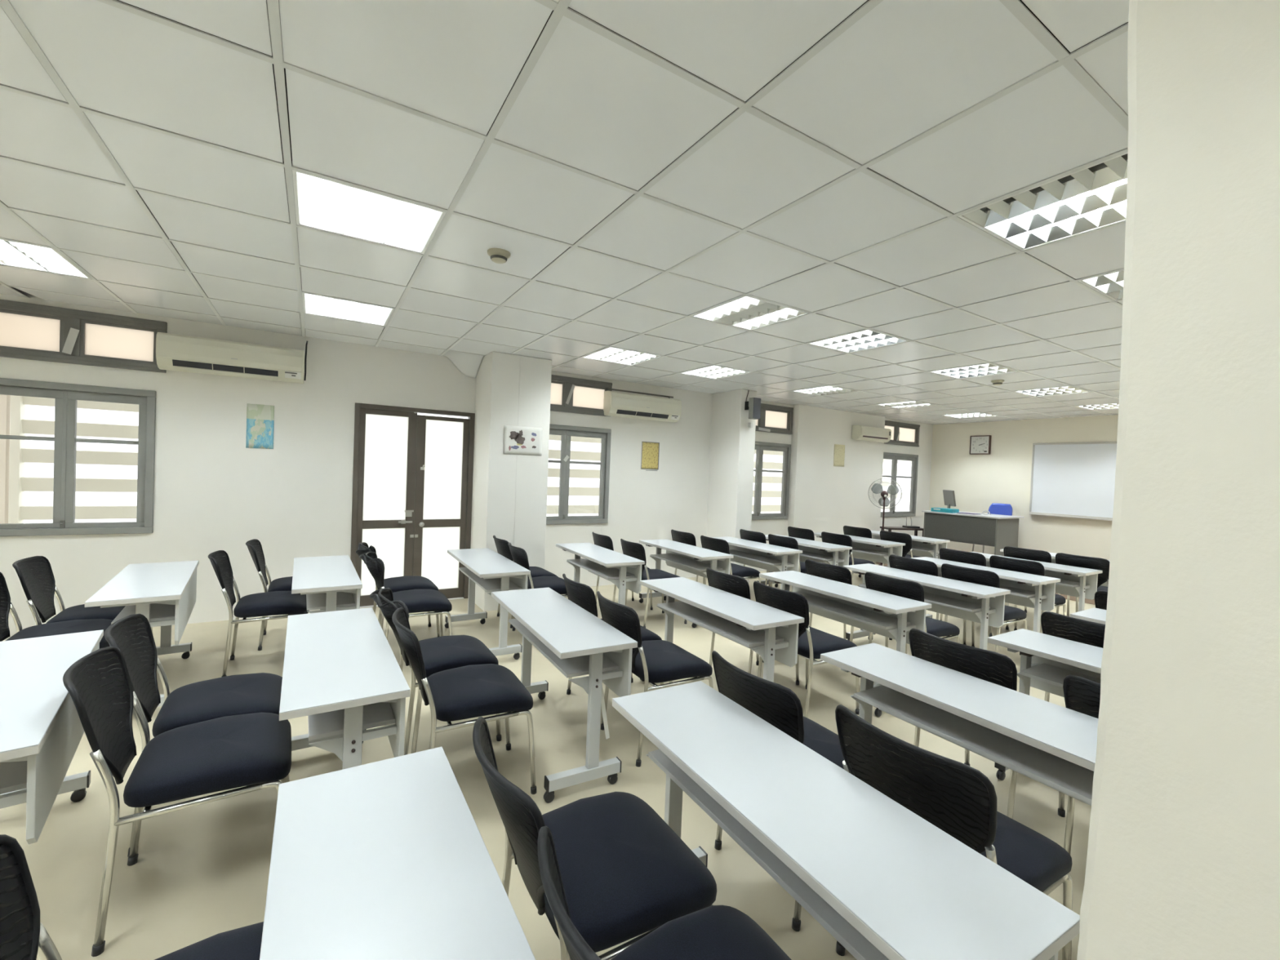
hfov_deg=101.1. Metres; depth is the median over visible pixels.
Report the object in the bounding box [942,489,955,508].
monitor
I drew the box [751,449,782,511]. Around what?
wall
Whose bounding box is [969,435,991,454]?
wall clock
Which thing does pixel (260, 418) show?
map poster
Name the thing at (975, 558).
mesh chair
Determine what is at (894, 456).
window
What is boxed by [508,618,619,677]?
shelf
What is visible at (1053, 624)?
mesh chair
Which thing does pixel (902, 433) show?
window
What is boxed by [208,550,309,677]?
mesh chair
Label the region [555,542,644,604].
desk
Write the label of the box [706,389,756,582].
pillar narrow
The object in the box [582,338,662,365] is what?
ceiling light
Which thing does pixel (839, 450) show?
poster
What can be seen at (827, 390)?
ceiling light
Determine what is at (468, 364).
tile
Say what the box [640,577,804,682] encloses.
desk
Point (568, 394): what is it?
window
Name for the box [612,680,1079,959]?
desk
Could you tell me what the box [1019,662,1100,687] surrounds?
shelf
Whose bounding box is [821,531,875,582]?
mesh chair
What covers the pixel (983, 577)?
mesh chair
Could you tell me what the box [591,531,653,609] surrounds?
mesh chair
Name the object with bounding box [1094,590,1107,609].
mesh chair
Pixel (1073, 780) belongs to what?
shelf
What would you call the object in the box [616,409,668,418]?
outlet
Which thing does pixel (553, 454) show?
wall
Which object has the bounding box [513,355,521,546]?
cable trunking
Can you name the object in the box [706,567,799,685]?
mesh chair
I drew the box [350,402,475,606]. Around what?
door
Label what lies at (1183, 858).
pillar
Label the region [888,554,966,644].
mesh chair
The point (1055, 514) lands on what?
tray
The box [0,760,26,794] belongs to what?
shelf
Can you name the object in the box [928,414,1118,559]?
wall
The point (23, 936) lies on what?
mesh chair
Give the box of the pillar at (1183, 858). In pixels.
[1076,0,1279,959]
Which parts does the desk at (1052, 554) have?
modesty panel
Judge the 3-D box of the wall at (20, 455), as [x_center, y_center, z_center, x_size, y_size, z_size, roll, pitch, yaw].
[-5.383,-0.193,4.785,3.060,2.760,0.250,2,1,-32]
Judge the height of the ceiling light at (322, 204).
0.098 m
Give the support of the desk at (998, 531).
on the platform
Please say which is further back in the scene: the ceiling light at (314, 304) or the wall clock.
the wall clock
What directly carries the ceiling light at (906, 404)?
attached to the ceiling
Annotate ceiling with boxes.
[0,0,1129,424]
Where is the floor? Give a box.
[0,562,1095,959]
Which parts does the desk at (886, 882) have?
modesty panel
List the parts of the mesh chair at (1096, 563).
leg, leg, backrest, seat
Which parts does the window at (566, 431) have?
sash, sash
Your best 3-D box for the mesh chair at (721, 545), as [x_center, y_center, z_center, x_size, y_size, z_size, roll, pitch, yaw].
[0.955,1.001,5.649,0.594,0.794,0.450,2,1,-32]
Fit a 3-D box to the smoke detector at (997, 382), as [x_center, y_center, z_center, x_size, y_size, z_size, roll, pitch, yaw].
[3.868,-1.051,5.701,0.120,0.046,0.120,2,1,-32]
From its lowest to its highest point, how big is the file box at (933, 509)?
0.062 m
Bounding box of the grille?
[752,397,760,418]
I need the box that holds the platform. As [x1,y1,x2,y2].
[875,548,1094,604]
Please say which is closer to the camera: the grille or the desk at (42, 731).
the desk at (42, 731)
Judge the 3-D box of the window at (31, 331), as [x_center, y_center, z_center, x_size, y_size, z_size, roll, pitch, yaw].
[-4.412,-1.111,4.102,1.110,0.417,0.104,2,1,-32]
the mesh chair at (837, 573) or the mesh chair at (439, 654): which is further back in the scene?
the mesh chair at (837, 573)
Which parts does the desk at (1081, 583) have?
modesty panel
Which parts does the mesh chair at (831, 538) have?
backrest, leg, seat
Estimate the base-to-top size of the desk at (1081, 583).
0.682 m
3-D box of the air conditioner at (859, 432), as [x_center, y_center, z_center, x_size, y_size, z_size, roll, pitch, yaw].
[3.964,-0.786,8.999,0.840,0.245,0.189,2,1,-32]
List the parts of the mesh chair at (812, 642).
leg, backrest, leg, leg, seat rail, seat, leg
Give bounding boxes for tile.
[442,351,484,377]
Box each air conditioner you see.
[155,332,307,383]
[603,387,681,422]
[851,425,891,442]
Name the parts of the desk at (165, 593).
modesty panel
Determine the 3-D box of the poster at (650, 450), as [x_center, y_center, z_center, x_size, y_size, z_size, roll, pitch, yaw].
[0.134,-0.310,6.913,0.274,0.378,0.006,2,1,-32]
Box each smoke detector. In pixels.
[487,248,511,263]
[991,379,1004,385]
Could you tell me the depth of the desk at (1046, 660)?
2.60 m
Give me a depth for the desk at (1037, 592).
4.54 m
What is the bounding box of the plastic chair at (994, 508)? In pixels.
[971,502,1012,553]
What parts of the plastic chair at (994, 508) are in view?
backrest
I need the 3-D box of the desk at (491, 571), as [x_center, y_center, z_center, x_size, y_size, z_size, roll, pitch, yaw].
[-1.293,0.992,4.328,0.388,0.682,1.170,2,1,-31]
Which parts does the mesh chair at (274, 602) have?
backrest, leg, leg, seat rail, seat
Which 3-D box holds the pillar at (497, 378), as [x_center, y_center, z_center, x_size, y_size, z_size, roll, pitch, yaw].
[-1.394,0.016,5.633,0.626,2.579,0.605,2,1,-32]
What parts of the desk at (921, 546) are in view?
modesty panel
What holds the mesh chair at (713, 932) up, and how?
on the floor
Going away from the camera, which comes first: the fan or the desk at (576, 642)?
the desk at (576, 642)
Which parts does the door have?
glass, glass, lock plate, knob, glass, glass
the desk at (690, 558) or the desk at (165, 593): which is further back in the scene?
the desk at (690, 558)
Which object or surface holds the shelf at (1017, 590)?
attached to the desk at (1037, 592)
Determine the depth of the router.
9.22 m
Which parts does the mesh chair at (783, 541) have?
backrest, seat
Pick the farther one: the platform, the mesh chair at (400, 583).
the platform
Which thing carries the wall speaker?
attached to the pillar narrow at (732, 443)
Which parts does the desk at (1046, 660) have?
modesty panel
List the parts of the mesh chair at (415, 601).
backrest, frame, leg, leg, seat, seat rail, leg, leg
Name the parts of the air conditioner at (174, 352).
display panel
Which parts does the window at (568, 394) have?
glass, sash, sash, glass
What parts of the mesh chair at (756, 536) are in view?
backrest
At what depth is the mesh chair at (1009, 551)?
5.58 m
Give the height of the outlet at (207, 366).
0.051 m
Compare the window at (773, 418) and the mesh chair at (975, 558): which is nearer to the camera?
the mesh chair at (975, 558)
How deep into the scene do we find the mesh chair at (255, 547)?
4.12 m
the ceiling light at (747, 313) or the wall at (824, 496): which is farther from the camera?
the wall at (824, 496)
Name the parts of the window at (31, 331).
glass, sash, sash, glass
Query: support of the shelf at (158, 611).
attached to the desk at (165, 593)
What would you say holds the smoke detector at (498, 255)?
attached to the ceiling
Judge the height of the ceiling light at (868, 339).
0.098 m
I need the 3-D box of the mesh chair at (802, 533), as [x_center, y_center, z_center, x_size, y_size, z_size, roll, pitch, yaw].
[2.287,1.027,7.031,0.594,0.794,0.450,2,1,-30]
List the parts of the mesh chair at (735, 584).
leg, backrest, leg, leg, leg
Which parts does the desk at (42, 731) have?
modesty panel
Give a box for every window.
[0,299,167,373]
[0,377,155,536]
[546,423,611,524]
[550,374,612,416]
[751,441,791,519]
[755,403,793,434]
[880,452,918,516]
[884,420,919,446]
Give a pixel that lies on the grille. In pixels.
(756, 401)
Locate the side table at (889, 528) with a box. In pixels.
[880,526,923,537]
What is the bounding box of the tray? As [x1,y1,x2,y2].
[1029,512,1112,520]
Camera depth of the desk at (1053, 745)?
1.90 m
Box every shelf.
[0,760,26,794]
[111,603,175,624]
[306,591,355,610]
[307,702,395,741]
[458,567,521,592]
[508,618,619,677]
[566,558,635,579]
[648,749,888,959]
[649,553,722,571]
[657,600,783,647]
[729,549,791,565]
[794,591,911,629]
[799,551,841,560]
[852,546,894,555]
[853,685,1093,804]
[859,583,990,612]
[911,546,939,551]
[937,573,1035,597]
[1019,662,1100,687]
[1055,579,1079,586]
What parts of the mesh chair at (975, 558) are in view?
backrest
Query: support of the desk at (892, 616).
on the floor
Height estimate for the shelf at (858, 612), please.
0.016 m
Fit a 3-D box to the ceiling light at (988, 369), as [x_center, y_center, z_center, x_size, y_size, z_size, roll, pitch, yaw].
[3.334,-1.134,5.278,0.575,0.098,0.580,2,1,-32]
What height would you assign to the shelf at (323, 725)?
0.016 m
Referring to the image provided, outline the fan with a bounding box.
[867,478,902,566]
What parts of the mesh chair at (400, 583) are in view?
frame, backrest, leg, leg, seat, leg, leg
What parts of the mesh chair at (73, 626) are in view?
backrest, leg, seat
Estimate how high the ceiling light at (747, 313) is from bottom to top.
0.098 m
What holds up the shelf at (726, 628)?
attached to the desk at (771, 633)
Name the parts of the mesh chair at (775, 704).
leg, backrest, leg, seat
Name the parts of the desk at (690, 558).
modesty panel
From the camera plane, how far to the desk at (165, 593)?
3.08 m
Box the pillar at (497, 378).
[470,351,551,611]
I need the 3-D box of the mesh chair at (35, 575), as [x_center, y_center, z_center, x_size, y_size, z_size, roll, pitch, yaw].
[-3.421,0.875,3.261,0.594,0.794,0.450,2,1,-35]
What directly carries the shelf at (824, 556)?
attached to the desk at (817, 551)
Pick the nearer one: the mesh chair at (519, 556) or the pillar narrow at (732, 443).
the mesh chair at (519, 556)
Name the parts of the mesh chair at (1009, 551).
backrest, leg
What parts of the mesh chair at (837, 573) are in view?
leg, backrest, leg, leg, leg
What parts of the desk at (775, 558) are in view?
modesty panel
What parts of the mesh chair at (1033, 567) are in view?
leg, leg, backrest, leg, seat rail, seat, leg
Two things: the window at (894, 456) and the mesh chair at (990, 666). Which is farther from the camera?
the window at (894, 456)
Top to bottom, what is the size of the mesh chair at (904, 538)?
0.794 m
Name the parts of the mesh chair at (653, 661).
leg, backrest, leg, seat, seat rail, leg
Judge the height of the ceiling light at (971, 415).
0.098 m
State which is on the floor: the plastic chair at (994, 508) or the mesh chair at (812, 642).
the mesh chair at (812, 642)
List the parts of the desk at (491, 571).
modesty panel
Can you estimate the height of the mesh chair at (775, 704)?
0.794 m
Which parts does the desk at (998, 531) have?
panel, panel, panel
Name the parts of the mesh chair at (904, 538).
backrest, seat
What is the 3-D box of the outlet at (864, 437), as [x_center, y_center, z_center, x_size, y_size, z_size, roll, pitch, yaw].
[3.991,-0.722,8.934,0.680,0.027,0.023,2,1,-32]
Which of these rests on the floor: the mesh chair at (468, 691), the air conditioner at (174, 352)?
the mesh chair at (468, 691)
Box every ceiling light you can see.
[0,239,91,279]
[292,163,445,254]
[302,293,394,326]
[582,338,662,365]
[680,364,749,378]
[691,285,808,330]
[792,386,856,395]
[808,323,908,353]
[878,400,933,408]
[928,363,1017,378]
[946,413,996,417]
[957,146,1128,250]
[1015,383,1090,396]
[1077,268,1124,300]
[1078,403,1119,409]
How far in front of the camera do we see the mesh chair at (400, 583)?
4.29 m
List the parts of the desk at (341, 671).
modesty panel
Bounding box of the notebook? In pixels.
[956,512,981,514]
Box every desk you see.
[0,629,103,844]
[84,560,199,706]
[259,746,535,959]
[279,607,410,769]
[291,555,362,613]
[444,547,530,659]
[491,587,637,803]
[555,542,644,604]
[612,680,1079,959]
[639,539,733,627]
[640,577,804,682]
[711,536,802,589]
[756,534,852,587]
[759,570,931,716]
[813,532,905,567]
[820,643,1098,805]
[843,563,1010,649]
[857,530,950,577]
[911,556,1060,654]
[921,510,1024,555]
[971,551,1102,611]
[986,628,1102,780]
[1000,549,1110,586]
[1070,607,1106,624]
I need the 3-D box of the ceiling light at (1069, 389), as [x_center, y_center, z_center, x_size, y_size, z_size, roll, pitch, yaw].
[4.866,-1.092,6.223,0.575,0.098,0.580,2,1,-32]
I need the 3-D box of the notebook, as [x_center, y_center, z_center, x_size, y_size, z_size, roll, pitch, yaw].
[5.380,0.548,8.627,0.200,0.012,0.280,2,1,-32]
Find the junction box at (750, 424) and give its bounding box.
[747,422,753,427]
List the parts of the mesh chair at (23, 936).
backrest, leg, seat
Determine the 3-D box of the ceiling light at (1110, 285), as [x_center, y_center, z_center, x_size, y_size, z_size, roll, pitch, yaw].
[2.752,-1.111,2.746,0.538,0.098,0.590,2,1,-32]
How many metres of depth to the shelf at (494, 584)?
4.13 m
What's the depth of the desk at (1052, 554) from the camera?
6.00 m
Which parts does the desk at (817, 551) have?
modesty panel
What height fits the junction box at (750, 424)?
0.065 m
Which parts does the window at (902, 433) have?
glass, sash, glass, sash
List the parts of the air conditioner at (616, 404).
panel, display panel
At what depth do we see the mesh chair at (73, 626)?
2.89 m
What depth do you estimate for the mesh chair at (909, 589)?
3.64 m
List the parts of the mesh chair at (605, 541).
leg, backrest, leg, leg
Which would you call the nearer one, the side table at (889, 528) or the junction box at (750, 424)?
the junction box at (750, 424)
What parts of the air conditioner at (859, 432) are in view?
panel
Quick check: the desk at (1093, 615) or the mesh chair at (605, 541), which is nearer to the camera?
the desk at (1093, 615)
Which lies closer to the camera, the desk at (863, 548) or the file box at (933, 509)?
the desk at (863, 548)
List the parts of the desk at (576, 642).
modesty panel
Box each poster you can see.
[245,403,274,448]
[503,425,542,455]
[640,441,659,471]
[833,444,844,466]
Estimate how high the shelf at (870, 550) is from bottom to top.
0.016 m
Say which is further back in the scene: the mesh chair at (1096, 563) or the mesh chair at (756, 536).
the mesh chair at (756, 536)
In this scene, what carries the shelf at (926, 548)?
attached to the desk at (921, 546)
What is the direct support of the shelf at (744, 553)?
attached to the desk at (775, 558)
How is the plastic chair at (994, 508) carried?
on the platform
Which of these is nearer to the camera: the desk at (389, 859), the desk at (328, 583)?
the desk at (389, 859)
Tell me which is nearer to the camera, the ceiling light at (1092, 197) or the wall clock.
the ceiling light at (1092, 197)
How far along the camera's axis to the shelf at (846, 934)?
1.24 m
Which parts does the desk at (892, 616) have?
modesty panel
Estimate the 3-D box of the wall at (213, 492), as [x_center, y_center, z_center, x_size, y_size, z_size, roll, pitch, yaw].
[-0.233,-0.013,6.756,13.900,2.786,0.090,2,1,-32]
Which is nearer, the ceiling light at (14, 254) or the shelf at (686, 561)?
the ceiling light at (14, 254)
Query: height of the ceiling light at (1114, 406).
0.098 m
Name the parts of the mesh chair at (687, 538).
backrest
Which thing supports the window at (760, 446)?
in the wall at (213, 492)
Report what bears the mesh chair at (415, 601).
on the floor
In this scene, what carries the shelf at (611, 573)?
attached to the desk at (624, 571)
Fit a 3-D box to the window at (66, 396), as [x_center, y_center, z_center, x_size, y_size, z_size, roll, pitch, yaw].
[-4.476,-0.161,4.101,1.055,1.174,0.107,2,1,-32]
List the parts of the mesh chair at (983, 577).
leg, backrest, leg, leg, seat rail, seat, leg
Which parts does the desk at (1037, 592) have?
modesty panel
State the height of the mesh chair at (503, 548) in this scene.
0.794 m
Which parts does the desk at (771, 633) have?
modesty panel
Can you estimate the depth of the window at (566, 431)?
6.36 m
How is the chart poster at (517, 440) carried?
attached to the pillar at (497, 378)
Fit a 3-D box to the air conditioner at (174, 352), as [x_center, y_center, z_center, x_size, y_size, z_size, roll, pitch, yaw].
[-3.468,-1.093,4.542,1.020,0.405,0.206,2,1,-32]
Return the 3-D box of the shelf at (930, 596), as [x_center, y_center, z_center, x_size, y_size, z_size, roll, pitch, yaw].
[2.285,0.942,4.304,0.263,0.016,0.936,2,1,-32]
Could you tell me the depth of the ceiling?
1.98 m
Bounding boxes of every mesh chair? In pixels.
[0,572,112,648]
[0,834,263,959]
[12,555,153,635]
[62,646,291,956]
[104,613,283,857]
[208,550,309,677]
[245,538,292,650]
[355,542,439,636]
[359,551,452,639]
[369,587,502,755]
[391,607,537,794]
[472,716,716,959]
[493,535,558,628]
[507,542,567,631]
[537,826,791,959]
[562,573,663,694]
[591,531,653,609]
[596,591,713,767]
[620,538,687,627]
[671,529,704,584]
[700,535,760,584]
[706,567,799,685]
[711,650,844,931]
[739,528,792,591]
[753,581,859,717]
[768,533,806,586]
[787,526,814,540]
[804,559,888,647]
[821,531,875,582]
[835,704,1072,959]
[843,525,872,561]
[864,572,959,653]
[880,530,919,566]
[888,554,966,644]
[908,628,1065,818]
[939,547,1008,630]
[941,563,1026,653]
[988,555,1066,636]
[1003,546,1069,616]
[1040,611,1105,702]
[1055,552,1109,613]
[1062,674,1100,854]
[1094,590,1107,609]
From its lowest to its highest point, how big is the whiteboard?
1.198 m
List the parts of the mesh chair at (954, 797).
leg, backrest, leg, seat, seat rail, leg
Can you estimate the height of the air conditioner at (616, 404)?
0.352 m
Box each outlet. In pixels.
[172,359,278,376]
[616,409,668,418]
[862,435,888,439]
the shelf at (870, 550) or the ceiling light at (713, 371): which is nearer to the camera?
the ceiling light at (713, 371)
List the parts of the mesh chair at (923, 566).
backrest, leg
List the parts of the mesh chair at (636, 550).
leg, backrest, leg, seat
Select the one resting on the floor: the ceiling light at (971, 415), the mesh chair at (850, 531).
the mesh chair at (850, 531)
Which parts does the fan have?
blade, blade, motor, blade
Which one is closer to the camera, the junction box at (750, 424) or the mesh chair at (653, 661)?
the mesh chair at (653, 661)
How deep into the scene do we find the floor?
2.21 m
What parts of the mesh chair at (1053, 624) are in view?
leg, backrest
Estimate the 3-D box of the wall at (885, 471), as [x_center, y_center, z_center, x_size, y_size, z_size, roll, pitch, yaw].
[5.652,0.282,11.517,2.762,2.420,0.100,2,1,-32]
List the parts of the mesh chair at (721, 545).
backrest, seat, seat rail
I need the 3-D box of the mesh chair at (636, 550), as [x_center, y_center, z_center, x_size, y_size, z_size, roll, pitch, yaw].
[0.109,0.977,5.117,0.594,0.794,0.450,2,1,-30]
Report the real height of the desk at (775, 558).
0.682 m
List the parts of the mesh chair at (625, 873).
leg, backrest, leg, seat rail, seat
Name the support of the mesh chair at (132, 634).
on the floor
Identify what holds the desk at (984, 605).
on the floor
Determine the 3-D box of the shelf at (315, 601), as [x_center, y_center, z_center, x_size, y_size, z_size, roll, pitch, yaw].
[-2.189,0.780,3.703,0.263,0.016,0.936,2,1,-33]
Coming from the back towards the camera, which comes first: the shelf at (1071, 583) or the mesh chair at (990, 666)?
the shelf at (1071, 583)
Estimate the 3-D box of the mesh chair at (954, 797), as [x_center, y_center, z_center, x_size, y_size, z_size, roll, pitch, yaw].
[0.890,1.072,1.534,0.594,0.794,0.450,2,1,-31]
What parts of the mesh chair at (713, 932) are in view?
backrest, seat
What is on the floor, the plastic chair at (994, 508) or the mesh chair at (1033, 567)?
the mesh chair at (1033, 567)
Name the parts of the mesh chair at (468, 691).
backrest, leg, leg, seat rail, seat, leg, leg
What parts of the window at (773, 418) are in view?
sash, glass, sash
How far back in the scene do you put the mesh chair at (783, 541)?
5.83 m
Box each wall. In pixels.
[0,286,933,640]
[0,394,138,523]
[546,434,600,514]
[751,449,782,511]
[786,404,884,562]
[880,458,911,510]
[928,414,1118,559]
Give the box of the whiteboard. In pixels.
[1029,441,1116,520]
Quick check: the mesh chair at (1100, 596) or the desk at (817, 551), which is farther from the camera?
the desk at (817, 551)
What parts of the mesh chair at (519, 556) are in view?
backrest, leg, seat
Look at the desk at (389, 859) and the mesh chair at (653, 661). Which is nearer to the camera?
the desk at (389, 859)
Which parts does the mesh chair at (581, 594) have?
leg, backrest, seat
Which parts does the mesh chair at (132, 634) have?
backrest, leg, leg, seat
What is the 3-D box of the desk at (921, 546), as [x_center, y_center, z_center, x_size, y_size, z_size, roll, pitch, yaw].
[3.682,1.127,7.488,0.388,0.682,1.170,2,1,-32]
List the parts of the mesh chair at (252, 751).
backrest, leg, leg, seat rail, seat, leg, leg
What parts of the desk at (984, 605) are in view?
modesty panel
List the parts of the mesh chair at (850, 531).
backrest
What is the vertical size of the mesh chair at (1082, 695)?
0.794 m
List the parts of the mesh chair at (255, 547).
backrest, leg, leg, seat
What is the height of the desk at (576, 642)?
0.682 m
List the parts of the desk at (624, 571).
modesty panel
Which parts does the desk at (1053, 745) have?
modesty panel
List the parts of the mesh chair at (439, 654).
frame, backrest, leg, leg, seat, leg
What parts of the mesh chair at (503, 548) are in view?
leg, backrest, seat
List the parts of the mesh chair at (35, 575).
leg, backrest, leg, seat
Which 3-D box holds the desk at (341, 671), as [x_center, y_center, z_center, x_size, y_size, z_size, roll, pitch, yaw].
[-1.276,1.031,2.195,0.388,0.682,1.170,2,1,-33]
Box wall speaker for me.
[744,390,760,419]
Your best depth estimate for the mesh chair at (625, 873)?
1.28 m
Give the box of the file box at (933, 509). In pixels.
[930,507,959,513]
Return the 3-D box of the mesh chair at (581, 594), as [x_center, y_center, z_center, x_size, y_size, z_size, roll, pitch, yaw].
[-0.191,0.998,3.311,0.594,0.794,0.450,2,1,-30]
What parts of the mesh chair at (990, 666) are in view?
leg, backrest, leg, leg, leg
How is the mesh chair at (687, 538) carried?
on the floor
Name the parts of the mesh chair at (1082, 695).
leg, backrest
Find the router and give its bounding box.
[902,516,919,528]
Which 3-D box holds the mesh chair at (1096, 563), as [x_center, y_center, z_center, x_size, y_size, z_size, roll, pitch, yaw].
[4.542,1.145,5.317,0.594,0.794,0.450,2,1,-30]
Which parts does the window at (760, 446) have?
sash, sash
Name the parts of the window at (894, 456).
sash, sash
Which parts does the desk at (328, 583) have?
modesty panel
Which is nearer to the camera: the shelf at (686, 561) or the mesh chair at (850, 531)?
the shelf at (686, 561)
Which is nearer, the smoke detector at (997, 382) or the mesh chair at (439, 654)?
the mesh chair at (439, 654)
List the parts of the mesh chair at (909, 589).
leg, backrest, seat, seat rail, leg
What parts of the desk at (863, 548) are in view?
modesty panel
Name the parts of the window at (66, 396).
sash, sash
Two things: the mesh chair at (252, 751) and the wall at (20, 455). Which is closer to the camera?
the mesh chair at (252, 751)

